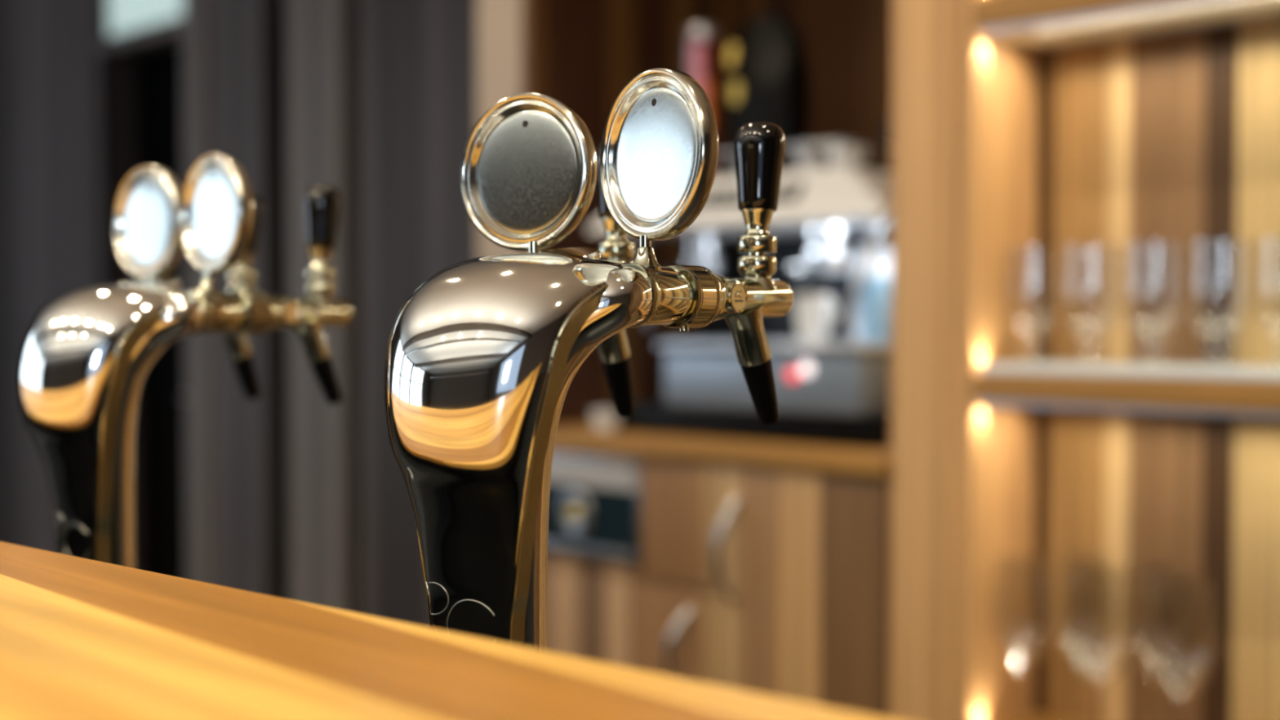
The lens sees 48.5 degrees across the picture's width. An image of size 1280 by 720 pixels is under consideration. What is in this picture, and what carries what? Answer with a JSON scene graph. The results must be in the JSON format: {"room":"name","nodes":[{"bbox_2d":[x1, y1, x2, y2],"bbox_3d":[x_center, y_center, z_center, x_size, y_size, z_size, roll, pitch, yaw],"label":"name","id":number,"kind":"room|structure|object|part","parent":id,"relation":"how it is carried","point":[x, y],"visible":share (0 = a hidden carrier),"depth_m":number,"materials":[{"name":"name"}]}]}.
{"room":"bar","nodes":[
{"label":"bar","id":0,"kind":"room"},
{"bbox_2d":[136,0,359,613],"bbox_3d":[-0.761,-0.268,4.226,2.050,2.750,0.760,1,2,43],"label":"wall","id":1,"kind":"structure","parent":0,"point":[159,73],"depth_m":4.80,"materials":[{"name":"black"}]},
{"bbox_2d":[0,0,141,569],"bbox_3d":[-2.653,-0.298,5.368,2.820,2.750,0.120,1,2,43],"label":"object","id":2,"kind":"structure","parent":1,"relation":"attached to","point":[68,133],"depth_m":4.61,"materials":[{"name":"black wood"}]},
{"bbox_2d":[98,0,182,57],"bbox_3d":[-1.408,-1.065,4.189,0.580,0.255,0.100,1,2,43],"label":"window","id":3,"kind":"structure","parent":1,"relation":"in","point":[135,27],"depth_m":4.23,"materials":[{"name":"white glass"}]},
{"bbox_2d":[181,394,186,399],"bbox_3d":[-1.263,0.089,4.141,0.240,2.020,0.098,1,2,43],"label":"door","id":4,"kind":"structure","parent":1,"relation":"in","point":[184,396],"depth_m":4.14,"materials":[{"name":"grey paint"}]},
{"bbox_2d":[182,0,213,583],"bbox_3d":[-1.219,-0.260,3.914,0.100,2.750,0.020,1,2,43],"label":"trim","id":5,"kind":"structure","parent":1,"relation":"attached to","point":[195,12],"depth_m":3.90,"materials":[{"name":"grey wood"}]},
{"bbox_2d":[208,0,274,595],"bbox_3d":[-1.108,-0.258,3.846,0.355,2.750,0.030,1,2,43],"label":"trim","id":6,"kind":"structure","parent":1,"relation":"attached to","point":[239,47],"depth_m":3.78,"materials":[{"name":"grey wood"}]},
{"bbox_2d":[286,0,352,612],"bbox_3d":[-0.810,-0.251,3.586,0.225,2.750,0.030,1,2,43],"label":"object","id":7,"kind":"structure","parent":1,"relation":"attached to","point":[317,31],"depth_m":3.56,"materials":[{"name":"grey wood"}]},
{"bbox_2d":[357,0,477,627],"bbox_3d":[-0.329,-0.242,3.245,0.905,2.750,0.100,1,2,43],"label":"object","id":8,"kind":"structure","parent":1,"relation":"attached to","point":[417,108],"depth_m":3.41,"materials":[{"name":"grey wood"}]},
{"bbox_2d":[476,0,522,257],"bbox_3d":[-0.130,-0.228,2.736,0.122,2.750,0.380,1,2,43],"label":"wall","id":9,"kind":"structure","parent":0,"point":[499,22],"depth_m":2.59,"materials":[{"name":"beige paint"}]},
{"bbox_3d":[-2.488,1.238,0.283,10.400,0.050,11.400,1,2,43],"label":"floor","id":10,"kind":"structure","parent":0,"visible":0},
{"bbox_2d":[0,541,888,719],"bbox_3d":[-1.039,0.648,1.002,6.400,1.090,0.620,1,2,39],"label":"countertop","id":11,"kind":"structure","parent":10,"relation":"on","point":[81,638],"depth_m":0.53,"materials":[{"name":"brown wood"}]},
{"bbox_2d":[546,448,889,719],"bbox_3d":[0.276,0.653,2.535,0.769,0.998,0.680,1,2,43],"label":"bar cabinet","id":12,"kind":"object","parent":10,"relation":"on","point":[771,581],"visible":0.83,"depth_m":2.25,"materials":[{"name":"brown wood"}]},
{"bbox_3d":[-0.095,0.267,2.457,0.254,0.110,0.002,1,2,43],"label":"dark glass plate","id":13,"kind":"part","parent":12,"relation":"part of","materials":[{"name":"black"}]},
{"bbox_3d":[-0.097,0.253,2.456,0.273,0.173,0.006,1,2,43],"label":"steel inset frame","id":14,"kind":"part","parent":12,"relation":"part of","materials":[{"name":"grey"}]},
{"bbox_3d":[-0.039,0.720,2.433,0.442,0.701,0.020,1,2,43],"label":"cabinet door","id":15,"kind":"part","parent":12,"relation":"part of","materials":[{"name":"brown wood"}]},
{"bbox_3d":[-0.039,0.263,2.421,0.442,0.202,0.020,1,2,43],"label":"fixed panel","id":16,"kind":"part","parent":12,"relation":"part of","materials":[{"name":"brown wood"}]},
{"bbox_3d":[0.061,0.471,2.296,0.046,0.143,0.020,-1,2,-30],"label":"door handle","id":17,"kind":"part","parent":12,"relation":"part of","materials":[{"name":"silver metal"}]},
{"bbox_2d":[554,423,890,476],"bbox_3d":[0.292,0.138,2.540,0.773,0.032,0.672,1,2,43],"label":"countertop","id":18,"kind":"structure","parent":12,"relation":"on","point":[584,437],"depth_m":2.23,"materials":[{"name":"beige laminate"}]},
{"bbox_2d":[591,408,620,431],"bbox_3d":[-0.059,0.106,2.483,0.052,0.036,0.052,1,2,43],"label":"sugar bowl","id":19,"kind":"object","parent":18,"relation":"on","point":[603,420],"visible":0.91,"depth_m":2.46,"materials":[{"name":"white ceramic"}]},
{"bbox_2d":[521,0,892,426],"bbox_3d":[0.296,-0.738,2.521,0.773,1.720,0.660,1,2,43],"label":"wall","id":20,"kind":"structure","parent":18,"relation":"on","point":[580,54],"depth_m":2.78,"materials":[{"name":"red wood"}]},
{"bbox_2d":[586,139,891,448],"bbox_3d":[0.257,-0.115,2.449,0.610,0.479,0.444,1,2,43],"label":"espresso machine","id":21,"kind":"object","parent":18,"relation":"on","point":[831,226],"visible":0.52,"depth_m":2.28,"materials":[{"name":"silver metal"}]},
{"bbox_2d":[687,24,717,177],"bbox_3d":[0.113,-0.459,2.582,0.055,0.289,0.055,1,2,43],"label":"bottle","id":22,"kind":"object","parent":21,"relation":"on","point":[702,39],"visible":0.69,"depth_m":2.56,"materials":[{"name":"red"}]},
{"bbox_3d":[0.113,-0.591,2.578,0.055,0.024,0.055,1,2,43],"label":"tin lid","id":23,"kind":"part","parent":22,"relation":"part of","materials":[{"name":"silver metal"}]},
{"bbox_2d":[724,13,811,176],"bbox_3d":[0.228,-0.463,2.549,0.154,0.300,0.097,1,2,43],"label":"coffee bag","id":24,"kind":"object","parent":21,"relation":"on","point":[768,77],"visible":0.83,"depth_m":2.51,"materials":[{"name":"black plastic"}]},
{"bbox_2d":[656,339,890,352],"bbox_3d":[0.274,-0.025,2.353,0.412,0.014,0.285,1,2,43],"label":"drip tray","id":25,"kind":"object","parent":21,"relation":"on","point":[701,345],"depth_m":2.22,"materials":[{"name":"silver metal"}]},
{"bbox_3d":[0.254,-0.136,2.227,0.028,0.034,0.118,1,2,26],"label":"portafilter handle","id":26,"kind":"part","parent":21,"relation":"part of","materials":[{"name":"silver metal"}]},
{"bbox_3d":[0.274,-0.333,2.498,0.408,0.046,0.308,1,2,43],"label":"cup rail","id":27,"kind":"part","parent":21,"relation":"part of","materials":[{"name":"silver metal"}]},
{"bbox_2d":[800,360,813,376],"bbox_3d":[0.257,0.014,2.189,0.024,0.024,0.008,1,2,43],"label":"light","id":28,"kind":"object","parent":21,"relation":"attached to","point":[806,366],"depth_m":2.19,"materials":[{"name":"white"}]},
{"bbox_2d":[795,142,826,169],"bbox_3d":[0.283,-0.333,2.361,0.052,0.050,0.052,1,2,43],"label":"steel cup","id":29,"kind":"object","parent":21,"relation":"on","point":[808,157],"visible":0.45,"depth_m":2.34,"materials":[{"name":"grey metal"}]},
{"bbox_2d":[794,293,838,341],"bbox_3d":[0.277,-0.067,2.268,0.060,0.075,0.069,0,2,-10],"label":"porcelain cup","id":30,"kind":"object","parent":21,"relation":"on","point":[812,311],"visible":0.96,"depth_m":2.25,"materials":[{"name":"white ceramic"}]},
{"bbox_3d":[0.303,-0.070,2.247,0.022,0.043,0.006,1,2,43],"label":"cup handle","id":31,"kind":"part","parent":30,"relation":"part of","materials":[{"name":"white ceramic"}]},
{"bbox_2d":[828,141,866,167],"bbox_3d":[0.338,-0.331,2.327,0.060,0.048,0.052,0,2,6],"label":"espresso cup","id":32,"kind":"object","parent":21,"relation":"on","point":[851,153],"visible":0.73,"depth_m":2.31,"materials":[{"name":"white ceramic"}]},
{"bbox_3d":[0.357,-0.333,2.306,0.020,0.030,0.006,1,2,43],"label":"cup handle","id":33,"kind":"part","parent":32,"relation":"part of","materials":[{"name":"white ceramic"}]},
{"bbox_3d":[0.448,-0.114,2.402,0.205,0.160,0.011,1,2,43],"label":"splash panel","id":34,"kind":"part","parent":21,"relation":"part of","materials":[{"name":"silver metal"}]},
{"bbox_2d":[856,275,891,341],"bbox_3d":[0.377,-0.082,2.273,0.064,0.105,0.064,1,2,43],"label":"tumbler","id":35,"kind":"object","parent":21,"relation":"on","point":[873,299],"visible":0.77,"depth_m":2.25,"materials":[{"name":"blue glass"}]},
{"bbox_2d":[873,267,891,341],"bbox_3d":[0.421,-0.092,2.355,0.068,0.120,0.068,1,2,43],"label":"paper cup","id":36,"kind":"object","parent":21,"relation":"on","point":[877,271],"visible":0.12,"depth_m":2.33,"materials":[{"name":"white paper"}]},
{"bbox_2d":[875,117,891,172],"bbox_3d":[0.426,-0.359,2.398,0.058,0.099,0.058,1,2,43],"label":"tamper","id":37,"kind":"object","parent":21,"relation":"on","point":[886,125],"visible":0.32,"depth_m":2.39,"materials":[{"name":"grey metal"}]},
{"bbox_3d":[0.426,-0.374,2.397,0.036,0.069,0.036,1,2,43],"label":"knob","id":38,"kind":"part","parent":37,"relation":"part of","materials":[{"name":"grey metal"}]},
{"bbox_3d":[0.135,0.298,2.224,0.047,0.172,0.020,-1,2,-30],"label":"door handle","id":39,"kind":"part","parent":12,"relation":"part of","materials":[{"name":"silver metal"}]},
{"bbox_3d":[0.244,0.623,2.170,0.317,0.909,0.020,1,2,43],"label":"cabinet door","id":40,"kind":"part","parent":12,"relation":"part of","materials":[{"name":"brown wood"}]},
{"bbox_2d":[888,0,962,719],"bbox_3d":[0.622,-0.215,2.236,0.110,2.750,0.660,1,2,43],"label":"panel","id":41,"kind":"object","parent":10,"relation":"on","point":[927,34],"visible":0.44,"depth_m":2.00,"materials":[{"name":"beige laminate"}]},
{"bbox_2d":[957,0,1279,719],"bbox_3d":[1.008,-0.197,1.574,1.353,2.750,0.210,1,2,43],"label":"shelf unit","id":42,"kind":"object","parent":10,"relation":"on","point":[1119,446],"visible":1,"depth_m":1.97,"materials":[{"name":"beige laminate"}]},
{"bbox_3d":[0.949,-0.434,1.496,1.303,0.009,0.018,1,2,43],"label":"shelf trim","id":43,"kind":"part","parent":42,"relation":"part of","materials":[{"name":"brown wood"}]},
{"bbox_3d":[0.949,0.070,1.509,1.303,0.009,0.018,1,2,43],"label":"shelf trim","id":44,"kind":"part","parent":42,"relation":"part of","materials":[{"name":"silver metal"}]},
{"bbox_3d":[1.005,0.022,1.569,1.303,0.013,0.183,1,2,43],"label":"shelf glass","id":45,"kind":"part","parent":42,"relation":"part of","materials":[{"name":"white"}]},
{"bbox_3d":[0.992,-0.438,1.550,1.313,0.004,0.116,1,2,43],"label":"underside panel","id":46,"kind":"part","parent":42,"relation":"part of","materials":[{"name":"beige wood"}]},
{"bbox_3d":[-0.758,0.728,1.346,6.213,0.914,0.764,1,2,43],"label":"countertop","id":47,"kind":"structure","parent":10,"relation":"on","visible":0},
{"bbox_2d":[17,152,351,568],"bbox_3d":[-0.353,0.060,1.107,0.195,0.433,0.250,1,2,43],"label":"tower","id":48,"kind":"object","parent":47,"relation":"on","point":[86,357],"visible":0.95,"depth_m":1.04,"materials":[{"name":"silver metal"}]},
{"bbox_3d":[-0.387,-0.059,1.125,0.017,0.019,0.017,1,2,38],"label":"medallion stem","id":49,"kind":"part","parent":48,"relation":"part of","materials":[{"name":"silver metal"}]},
{"bbox_3d":[-0.377,-0.056,1.087,0.068,0.015,0.041,1,2,43],"label":"cap plate","id":50,"kind":"part","parent":48,"relation":"part of","materials":[{"name":"silver metal"}]},
{"bbox_3d":[-0.324,-0.058,1.067,0.017,0.019,0.017,1,2,44],"label":"medallion stem","id":51,"kind":"part","parent":48,"relation":"part of","materials":[{"name":"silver metal"}]},
{"bbox_2d":[182,194,262,399],"bbox_3d":[-0.361,-0.053,1.174,0.070,0.178,0.148,1,2,43],"label":"faucet","id":52,"kind":"object","parent":48,"relation":"on","point":[239,350],"depth_m":1.22,"materials":[{"name":"gold metal"}]},
{"bbox_2d":[187,185,351,404],"bbox_3d":[-0.288,-0.051,1.111,0.042,0.178,0.148,1,2,43],"label":"faucet","id":53,"kind":"object","parent":48,"relation":"on","point":[242,313],"depth_m":1.09,"materials":[{"name":"gold metal"}]},
{"bbox_2d":[383,67,793,650],"bbox_3d":[-0.025,0.066,0.799,0.179,0.439,0.257,1,2,22],"label":"tower","id":54,"kind":"object","parent":47,"relation":"on","point":[483,357],"visible":0.99,"depth_m":0.72,"materials":[{"name":"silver metal"}]},
{"bbox_3d":[-0.060,-0.058,0.807,0.017,0.019,0.017,1,2,31],"label":"medallion stem","id":55,"kind":"part","parent":54,"relation":"part of","materials":[{"name":"silver metal"}]},
{"bbox_3d":[-0.050,-0.054,0.770,0.068,0.015,0.041,1,2,43],"label":"cap plate","id":56,"kind":"part","parent":54,"relation":"part of","materials":[{"name":"silver metal"}]},
{"bbox_2d":[595,143,635,416],"bbox_3d":[-0.034,-0.051,0.857,0.070,0.178,0.148,1,2,43],"label":"faucet","id":57,"kind":"object","parent":54,"relation":"on","point":[614,353],"depth_m":0.90,"materials":[{"name":"gold metal"}]},
{"bbox_3d":[0.003,-0.056,0.749,0.017,0.019,0.017,-1,2,-37],"label":"medallion stem","id":58,"kind":"part","parent":54,"relation":"part of","materials":[{"name":"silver metal"}]},
{"bbox_2d":[621,120,793,424],"bbox_3d":[0.040,-0.049,0.793,0.042,0.178,0.148,1,2,43],"label":"faucet","id":59,"kind":"object","parent":54,"relation":"on","point":[682,297],"depth_m":0.77,"materials":[{"name":"gold metal"}]}
]}

